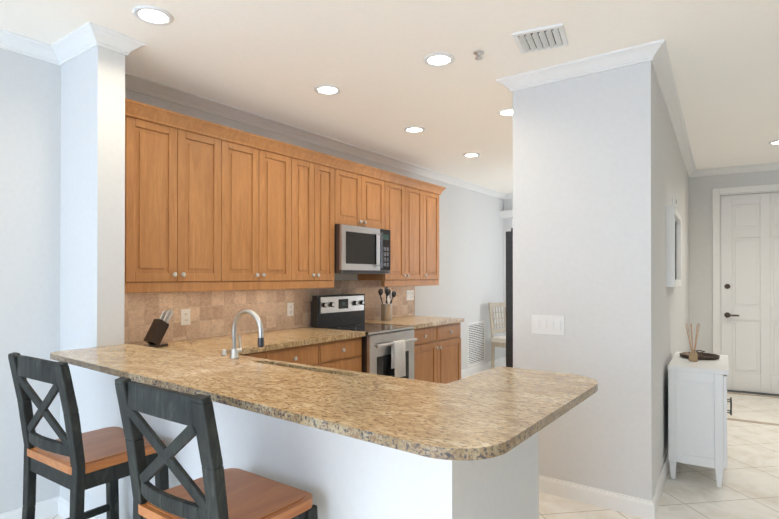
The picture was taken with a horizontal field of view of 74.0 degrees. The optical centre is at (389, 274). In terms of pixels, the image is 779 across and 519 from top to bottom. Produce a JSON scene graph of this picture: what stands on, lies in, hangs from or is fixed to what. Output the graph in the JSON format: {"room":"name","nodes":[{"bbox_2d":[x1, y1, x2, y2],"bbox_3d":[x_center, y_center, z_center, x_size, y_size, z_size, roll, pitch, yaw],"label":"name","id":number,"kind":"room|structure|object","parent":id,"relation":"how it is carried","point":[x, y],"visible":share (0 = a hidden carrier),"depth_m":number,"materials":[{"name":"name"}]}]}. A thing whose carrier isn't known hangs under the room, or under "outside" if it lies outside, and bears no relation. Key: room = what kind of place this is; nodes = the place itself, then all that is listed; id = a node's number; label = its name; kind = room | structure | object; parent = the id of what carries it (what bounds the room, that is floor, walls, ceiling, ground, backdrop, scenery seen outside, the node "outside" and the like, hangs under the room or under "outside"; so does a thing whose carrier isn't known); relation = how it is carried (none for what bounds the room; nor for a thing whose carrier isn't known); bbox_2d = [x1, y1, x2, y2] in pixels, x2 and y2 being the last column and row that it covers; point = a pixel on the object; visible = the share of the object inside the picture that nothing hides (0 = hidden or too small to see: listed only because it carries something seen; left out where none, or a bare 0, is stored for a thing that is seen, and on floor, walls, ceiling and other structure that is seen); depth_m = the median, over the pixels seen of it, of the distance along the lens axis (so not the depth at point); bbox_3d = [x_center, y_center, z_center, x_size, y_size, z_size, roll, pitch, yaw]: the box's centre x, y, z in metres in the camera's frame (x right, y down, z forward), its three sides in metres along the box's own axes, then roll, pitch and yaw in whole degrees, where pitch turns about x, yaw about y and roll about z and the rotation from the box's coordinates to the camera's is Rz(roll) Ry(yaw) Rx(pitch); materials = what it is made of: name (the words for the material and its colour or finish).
{"room":"kitchen","nodes":[
{"label":"kitchen","id":0,"kind":"room"},
{"bbox_2d":[0,48,60,513],"bbox_3d":[-3.337,0.037,1.205,0.150,2.680,4.600,0,0,36],"label":"wall","id":1,"kind":"structure","parent":0,"point":[30,145],"depth_m":2.88,"materials":[{"name":"paint"}]},
{"bbox_2d":[0,495,59,518],"bbox_3d":[-3.269,1.327,1.150,0.016,0.100,4.600,0,0,36],"label":"baseboard","id":2,"kind":"structure","parent":1,"relation":"attached to","point":[46,508],"depth_m":2.92,"materials":[{"name":"paint"}]},
{"bbox_2d":[0,28,63,65],"bbox_3d":[-3.244,-1.266,1.143,0.080,0.075,4.600,0,0,36],"label":"crown molding","id":3,"kind":"structure","parent":1,"relation":"attached to","point":[10,41],"depth_m":2.84,"materials":[{"name":"paint"}]},
{"bbox_2d":[60,46,124,516],"bbox_3d":[-1.756,0.045,2.988,0.604,2.680,0.145,0,0,36],"label":"wall column","id":4,"kind":"structure","parent":0,"point":[92,259],"depth_m":2.83,"materials":[{"name":"paint"}]},
{"bbox_2d":[48,22,115,63],"bbox_3d":[-1.683,-1.258,2.815,0.434,0.075,0.100,0,0,36],"label":"crown molding","id":5,"kind":"structure","parent":4,"relation":"attached to","point":[82,39],"depth_m":2.79,"materials":[{"name":"paint"}]},
{"bbox_2d":[125,88,502,369],"bbox_3d":[-0.075,0.058,5.723,0.100,2.680,6.255,0,0,36],"label":"wall","id":6,"kind":"structure","parent":0,"point":[468,288],"depth_m":7.05,"materials":[{"name":"paint"}]},
{"bbox_2d":[125,98,232,285],"bbox_3d":[-1.499,-0.484,3.390,0.344,1.062,0.801,0,0,36],"label":"upper cabinet","id":7,"kind":"object","parent":6,"relation":"attached to","point":[210,206],"depth_m":3.29,"materials":[{"name":"brown wood"}]},
{"bbox_2d":[233,130,300,281],"bbox_3d":[-1.105,-0.481,3.930,0.344,1.062,0.766,0,0,36],"label":"upper cabinet","id":8,"kind":"object","parent":6,"relation":"attached to","point":[266,171],"depth_m":3.89,"materials":[{"name":"brown wood"}]},
{"bbox_2d":[124,280,414,344],"bbox_3d":[-0.787,0.263,4.652,0.010,0.418,3.683,0,0,36],"label":"backsplash","id":9,"kind":"structure","parent":6,"relation":"attached to","point":[213,313],"depth_m":4.06,"materials":[{"name":"tile"}]},
{"bbox_2d":[181,309,189,325],"bbox_3d":[-1.461,0.304,3.709,0.010,0.116,0.072,0,0,36],"label":"electrical outlet","id":10,"kind":"object","parent":9,"relation":"attached to","point":[185,316],"visible":1,"depth_m":3.70,"materials":[{"name":"white plastic"}]},
{"bbox_2d":[287,303,293,315],"bbox_3d":[-0.866,0.302,4.525,0.010,0.116,0.072,0,0,36],"label":"electrical outlet","id":11,"kind":"object","parent":9,"relation":"attached to","point":[290,309],"visible":1,"depth_m":4.52,"materials":[{"name":"white plastic"}]},
{"bbox_2d":[406,290,409,299],"bbox_3d":[0.218,0.239,6.013,0.010,0.116,0.072,0,0,36],"label":"electrical outlet","id":12,"kind":"object","parent":9,"relation":"attached to","point":[407,294],"visible":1,"depth_m":6.00,"materials":[{"name":"white plastic"}]},
{"bbox_2d":[410,290,413,299],"bbox_3d":[0.262,0.240,6.073,0.010,0.116,0.072,0,0,36],"label":"electrical outlet","id":13,"kind":"object","parent":9,"relation":"attached to","point":[411,294],"visible":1,"depth_m":6.07,"materials":[{"name":"white plastic"}]},
{"bbox_2d":[125,72,507,199],"bbox_3d":[-0.002,-1.245,5.677,0.080,0.075,6.253,0,0,36],"label":"crown molding","id":14,"kind":"structure","parent":6,"relation":"attached to","point":[132,82],"depth_m":4.37,"materials":[{"name":"paint"}]},
{"bbox_2d":[301,147,336,281],"bbox_3d":[-0.782,-0.479,4.374,0.344,1.062,0.566,0,0,36],"label":"upper cabinet","id":15,"kind":"object","parent":6,"relation":"attached to","point":[318,171],"depth_m":4.33,"materials":[{"name":"brown wood"}]},
{"bbox_2d":[337,158,388,229],"bbox_3d":[-0.399,-0.724,4.901,0.344,0.567,0.730,0,0,36],"label":"upper cabinet","id":16,"kind":"object","parent":6,"relation":"attached to","point":[362,191],"depth_m":4.80,"materials":[{"name":"brown wood"}]},
{"bbox_2d":[335,224,389,273],"bbox_3d":[-0.350,-0.224,4.864,0.463,0.427,0.722,0,0,36],"label":"microwave","id":17,"kind":"object","parent":16,"relation":"attached to","point":[361,250],"visible":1,"depth_m":4.69,"materials":[{"name":"grey metal"}]},
{"bbox_2d":[358,174,428,281],"bbox_3d":[0.040,-0.474,5.502,0.344,1.062,0.756,0,0,36],"label":"upper cabinet","id":18,"kind":"object","parent":6,"relation":"attached to","point":[408,197],"depth_m":5.41,"materials":[{"name":"brown wood"}]},
{"bbox_2d":[429,183,440,281],"bbox_3d":[0.315,-0.472,5.879,0.344,1.062,0.408,0,0,36],"label":"upper cabinet","id":19,"kind":"object","parent":6,"relation":"attached to","point":[434,191],"depth_m":5.84,"materials":[{"name":"brown wood"}]},
{"bbox_2d":[467,320,484,367],"bbox_3d":[1.248,0.986,7.437,0.012,0.620,0.560,0,0,36],"label":"air vent","id":20,"kind":"object","parent":6,"relation":"in","point":[475,343],"visible":1,"depth_m":7.43,"materials":[{"name":"metal"}]},
{"bbox_2d":[461,357,503,377],"bbox_3d":[1.046,1.355,7.156,0.016,0.100,2.610,0,0,36],"label":"baseboard","id":21,"kind":"structure","parent":6,"relation":"attached to","point":[471,370],"depth_m":7.52,"materials":[{"name":"paint"}]},
{"bbox_2d":[97,371,538,518],"bbox_3d":[-0.481,0.896,2.399,2.146,0.973,0.700,0,0,36],"label":"wall","id":22,"kind":"structure","parent":0,"point":[337,476],"depth_m":1.79,"materials":[{"name":"paint"}]},
{"bbox_2d":[57,496,99,518],"bbox_3d":[-0.853,1.332,2.225,2.576,0.100,0.016,0,0,36],"label":"baseboard","id":23,"kind":"structure","parent":22,"relation":"attached to","point":[63,505],"depth_m":2.95,"materials":[{"name":"paint"}]},
{"bbox_2d":[50,344,565,460],"bbox_3d":[-0.630,0.394,1.978,2.399,0.026,0.510,0,0,36],"label":"countertop","id":24,"kind":"structure","parent":22,"relation":"on","point":[494,412],"depth_m":1.56,"materials":[{"name":"stone"}]},
{"bbox_2d":[448,367,597,411],"bbox_3d":[0.463,0.393,1.828,0.455,0.026,0.535,0,0,36],"label":"countertop","id":25,"kind":"structure","parent":22,"relation":"on","point":[572,389],"depth_m":1.79,"materials":[{"name":"stone"}]},
{"bbox_2d":[0,0,778,193],"bbox_3d":[1.334,-1.350,1.890,7.800,0.100,11.200,0,0,36],"label":"ceiling","id":26,"kind":"structure","parent":0,"point":[279,60],"depth_m":3.10,"materials":[{"name":"paint"}]},
{"bbox_2d":[132,5,173,24],"bbox_3d":[-1.178,-1.291,2.580,0.188,0.010,0.188,0,0,36],"label":"recessed light","id":27,"kind":"object","parent":26,"relation":"in","point":[153,15],"visible":1,"depth_m":2.57,"materials":[{"name":"paint"}]},
{"bbox_2d":[314,85,340,94],"bbox_3d":[-0.431,-1.286,3.605,0.188,0.010,0.188,0,0,36],"label":"recessed light","id":28,"kind":"object","parent":26,"relation":"in","point":[327,89],"visible":0.98,"depth_m":3.60,"materials":[{"name":"paint"}]},
{"bbox_2d":[404,126,424,132],"bbox_3d":[0.219,-1.282,4.577,0.188,0.010,0.188,0,0,36],"label":"recessed light","id":29,"kind":"object","parent":26,"relation":"in","point":[414,129],"visible":1,"depth_m":4.57,"materials":[{"name":"paint"}]},
{"bbox_2d":[423,53,454,66],"bbox_3d":[0.297,-1.288,3.105,0.188,0.010,0.188,0,0,36],"label":"recessed light","id":30,"kind":"object","parent":26,"relation":"in","point":[438,59],"visible":0.96,"depth_m":3.10,"materials":[{"name":"paint"}]},
{"bbox_2d":[463,153,479,156],"bbox_3d":[0.876,-1.277,5.525,0.188,0.010,0.188,0,0,36],"label":"recessed light","id":31,"kind":"object","parent":26,"relation":"in","point":[471,154],"visible":0.98,"depth_m":5.51,"materials":[{"name":"paint"}]},
{"bbox_2d":[474,50,483,59],"bbox_3d":[0.521,-1.276,3.015,0.060,0.035,0.060,0,0,36],"label":"sprinkler","id":32,"kind":"object","parent":26,"relation":"attached to","point":[479,53],"visible":1,"depth_m":3.00,"materials":[{"name":"silver metal"}]},
{"bbox_2d":[497,108,512,115],"bbox_3d":[0.947,-1.284,4.090,0.188,0.010,0.188,0,0,36],"label":"recessed light","id":33,"kind":"object","parent":26,"relation":"in","point":[506,112],"visible":0.73,"depth_m":4.10,"materials":[{"name":"paint"}]},
{"bbox_2d":[512,23,567,53],"bbox_3d":[0.828,-1.284,2.834,0.260,0.022,0.260,0,0,25],"label":"ceiling vent","id":34,"kind":"object","parent":26,"relation":"in","point":[541,38],"visible":1,"depth_m":2.81,"materials":[{"name":"metal"}]},
{"bbox_2d":[496,56,603,92],"bbox_3d":[0.995,-1.256,3.276,0.640,0.075,0.100,0,0,36],"label":"crown molding","id":35,"kind":"structure","parent":26,"relation":"attached to","point":[581,67],"depth_m":3.25,"materials":[{"name":"paint"}]},
{"bbox_2d":[768,140,778,144],"bbox_3d":[3.768,-1.280,4.994,0.188,0.010,0.188,0,0,36],"label":"recessed light","id":36,"kind":"object","parent":26,"relation":"in","point":[775,142],"visible":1,"depth_m":5.01,"materials":[{"name":"paint"}]},
{"bbox_2d":[45,364,778,518],"bbox_3d":[1.334,1.430,1.877,7.800,0.100,11.200,0,0,36],"label":"floor","id":37,"kind":"structure","parent":0,"point":[749,489],"depth_m":3.40,"materials":[{"name":"tile"}]},
{"bbox_2d":[8,352,168,518],"bbox_3d":[-1.270,0.853,2.210,0.486,1.057,0.472,0,0,36],"label":"bar stool","id":38,"kind":"object","parent":37,"relation":"on","point":[75,460],"visible":0.96,"depth_m":2.06,"materials":[{"name":"brown wood"}]},
{"bbox_2d":[115,377,317,518],"bbox_3d":[-0.543,0.851,1.663,0.472,1.057,0.464,0,0,36],"label":"bar stool","id":39,"kind":"object","parent":37,"relation":"on","point":[217,490],"visible":1,"depth_m":1.54,"materials":[{"name":"brown wood"}]},
{"bbox_2d":[241,350,272,359],"bbox_3d":[-1.203,0.948,3.517,0.666,0.880,0.458,0,0,36],"label":"base cabinet","id":40,"kind":"object","parent":37,"relation":"on","point":[264,354],"depth_m":3.45,"materials":[{"name":"brown wood"}]},
{"bbox_2d":[142,342,444,386],"bbox_3d":[-0.728,0.483,2.609,2.506,0.038,0.453,0,0,36],"label":"countertop","id":41,"kind":"structure","parent":40,"relation":"on","point":[184,347],"depth_m":2.67,"materials":[{"name":"stone"}]},
{"bbox_2d":[143,309,173,347],"bbox_3d":[-1.493,0.348,3.360,0.070,0.237,0.193,0,0,26],"label":"knife block","id":42,"kind":"object","parent":41,"relation":"on","point":[156,332],"visible":1,"depth_m":3.33,"materials":[{"name":"brown wood"}]},
{"bbox_2d":[229,309,263,358],"bbox_3d":[-0.767,0.324,2.818,0.267,0.280,0.081,0,0,36],"label":"faucet","id":43,"kind":"object","parent":41,"relation":"on","point":[235,351],"visible":1,"depth_m":2.84,"materials":[{"name":"silver metal"}]},
{"bbox_2d":[273,343,320,366],"bbox_3d":[-0.966,0.949,3.842,0.666,0.880,0.578,0,0,36],"label":"base cabinet","id":44,"kind":"object","parent":37,"relation":"on","point":[310,354],"depth_m":3.74,"materials":[{"name":"brown wood"}]},
{"bbox_2d":[321,337,361,371],"bbox_3d":[-0.661,0.951,4.262,0.666,0.880,0.576,0,0,36],"label":"base cabinet","id":45,"kind":"object","parent":37,"relation":"on","point":[345,354],"depth_m":4.10,"materials":[{"name":"brown wood"}]},
{"bbox_2d":[162,327,364,352],"bbox_3d":[-0.895,0.489,3.918,0.693,0.038,1.411,0,0,36],"label":"countertop","id":46,"kind":"structure","parent":45,"relation":"on","point":[273,340],"depth_m":3.81,"materials":[{"name":"stone"}]},
{"bbox_2d":[311,294,416,378],"bbox_3d":[-0.230,0.791,4.728,0.791,1.205,0.676,0,0,36],"label":"range","id":47,"kind":"object","parent":37,"relation":"on","point":[387,349],"visible":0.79,"depth_m":4.64,"materials":[{"name":"grey metal"}]},
{"bbox_2d":[391,339,405,377],"bbox_3d":[0.079,0.733,4.518,0.043,0.319,0.160,0,0,36],"label":"towel","id":48,"kind":"object","parent":47,"relation":"hanging from","point":[398,357],"depth_m":4.50,"materials":[{"name":"white fabric"}]},
{"bbox_2d":[414,322,460,383],"bbox_3d":[0.217,0.957,5.467,0.666,0.880,1.038,0,0,36],"label":"base cabinet","id":49,"kind":"object","parent":37,"relation":"on","point":[437,354],"depth_m":5.29,"materials":[{"name":"brown wood"}]},
{"bbox_2d":[365,315,463,328],"bbox_3d":[0.232,0.496,5.464,0.693,0.038,1.048,0,0,36],"label":"countertop","id":50,"kind":"structure","parent":49,"relation":"on","point":[416,321],"depth_m":5.38,"materials":[{"name":"stone"}]},
{"bbox_2d":[378,287,395,319],"bbox_3d":[-0.023,0.292,5.483,0.132,0.368,0.183,0,0,36],"label":"utensil crock","id":51,"kind":"object","parent":50,"relation":"on","point":[386,310],"visible":1,"depth_m":5.43,"materials":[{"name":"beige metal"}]},
{"bbox_2d":[488,302,505,368],"bbox_3d":[1.760,0.906,7.489,0.450,1.001,0.490,0,0,-44],"label":"dining chair","id":52,"kind":"object","parent":37,"relation":"on","point":[499,341],"visible":0.46,"depth_m":7.50,"materials":[{"name":"beige wood"}]},
{"bbox_2d":[506,228,512,366],"bbox_3d":[1.357,0.532,3.773,0.812,1.715,0.915,0,0,36],"label":"refrigerator","id":53,"kind":"object","parent":37,"relation":"on","point":[509,298],"visible":0.02,"depth_m":3.59,"materials":[{"name":"black metal"}]},
{"bbox_2d":[539,475,598,505],"bbox_3d":[1.040,1.337,3.270,0.576,0.100,0.036,0,0,36],"label":"baseboard","id":54,"kind":"structure","parent":37,"relation":"on","point":[565,489],"depth_m":3.20,"materials":[{"name":"paint"}]},
{"bbox_2d":[668,352,731,487],"bbox_3d":[2.259,1.003,3.748,0.369,0.769,0.800,0,0,33],"label":"cabinet","id":55,"kind":"object","parent":37,"relation":"on","point":[697,413],"visible":0.92,"depth_m":3.43,"materials":[{"name":"white paint"}]},
{"bbox_2d":[685,323,699,361],"bbox_3d":[2.165,0.482,3.691,0.088,0.270,0.121,0,0,36],"label":"reed diffuser","id":56,"kind":"object","parent":55,"relation":"on","point":[693,355],"visible":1,"depth_m":3.68,"materials":[{"name":"orange glass"}]},
{"bbox_2d":[679,350,719,359],"bbox_3d":[2.311,0.600,3.859,0.260,0.038,0.327,0,0,36],"label":"decorative tray","id":57,"kind":"object","parent":55,"relation":"on","point":[705,356],"visible":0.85,"depth_m":3.87,"materials":[{"name":"brown"}]},
{"bbox_2d":[727,392,778,425],"bbox_3d":[5.287,1.392,4.609,4.480,0.002,1.430,0,0,30],"label":"floor border","id":58,"kind":"object","parent":37,"relation":"on","point":[758,422],"depth_m":4.94,"materials":[{"name":"tile"}]},
{"bbox_2d":[500,199,512,356],"bbox_3d":[2.587,0.067,7.634,2.150,2.680,0.230,0,0,36],"label":"wall","id":59,"kind":"structure","parent":0,"point":[506,214],"depth_m":8.20,"materials":[{"name":"paint"}]},
{"bbox_2d":[508,193,512,198],"bbox_3d":[2.649,-1.236,7.565,1.960,0.075,0.080,0,0,36],"label":"crown molding","id":60,"kind":"structure","parent":59,"relation":"attached to","point":[510,195],"depth_m":8.11,"materials":[{"name":"paint"}]},
{"bbox_2d":[513,61,689,500],"bbox_3d":[2.359,0.054,4.843,0.830,2.680,4.090,0,0,36],"label":"wall block","id":61,"kind":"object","parent":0,"point":[600,178],"visible":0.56,"depth_m":3.16,"materials":[{"name":"paint"}]},
{"bbox_2d":[532,315,563,334],"bbox_3d":[1.008,0.318,3.288,0.199,0.120,0.013,0,0,36],"label":"switch plate","id":62,"kind":"object","parent":61,"relation":"attached to","point":[547,324],"visible":1,"depth_m":3.28,"materials":[{"name":"white plastic"}]},
{"bbox_2d":[599,450,669,518],"bbox_3d":[2.594,1.343,4.671,0.287,0.100,4.131,0,0,36],"label":"baseboard","id":63,"kind":"structure","parent":61,"relation":"attached to","point":[619,502],"depth_m":3.03,"materials":[{"name":"paint"}]},
{"bbox_2d":[666,206,681,286],"bbox_3d":[2.218,-0.200,4.027,0.055,0.580,0.760,0,0,33],"label":"picture frame","id":64,"kind":"object","parent":61,"relation":"attached to","point":[673,247],"visible":1,"depth_m":3.72,"materials":[{"name":"white paint"}]},
{"bbox_2d":[673,197,676,207],"bbox_3d":[2.368,-0.599,4.290,0.025,0.080,0.110,0,0,33],"label":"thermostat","id":65,"kind":"object","parent":61,"relation":"attached to","point":[675,201],"visible":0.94,"depth_m":4.25,"materials":[{"name":"white plastic"}]},
{"bbox_2d":[689,170,778,353],"bbox_3d":[5.712,0.056,5.299,4.830,2.680,0.120,0,0,30],"label":"wall","id":66,"kind":"structure","parent":0,"point":[700,259],"depth_m":6.32,"materials":[{"name":"paint"}]},
{"bbox_2d":[592,39,723,176],"bbox_3d":[2.596,-1.250,4.627,0.355,0.075,4.170,0,0,36],"label":"crown molding","id":67,"kind":"structure","parent":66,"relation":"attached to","point":[656,52],"depth_m":3.21,"materials":[{"name":"paint"}]},
{"bbox_2d":[712,184,778,395],"bbox_3d":[4.396,0.179,6.049,1.054,2.442,0.140,0,0,30],"label":"door frame","id":68,"kind":"structure","parent":66,"relation":"attached to","point":[717,193],"depth_m":6.23,"materials":[{"name":"paint"}]},
{"bbox_2d":[720,192,778,393],"bbox_3d":[4.388,0.214,6.041,0.877,2.338,0.185,0,0,36],"label":"entry door","id":69,"kind":"structure","parent":66,"relation":"in","point":[750,285],"depth_m":6.12,"materials":[{"name":"white paint"}]},
{"bbox_2d":[720,162,778,173],"bbox_3d":[5.810,-1.247,5.117,4.253,0.075,0.552,0,0,36],"label":"crown molding","id":70,"kind":"structure","parent":66,"relation":"attached to","point":[765,166],"depth_m":6.05,"materials":[{"name":"paint"}]}
]}

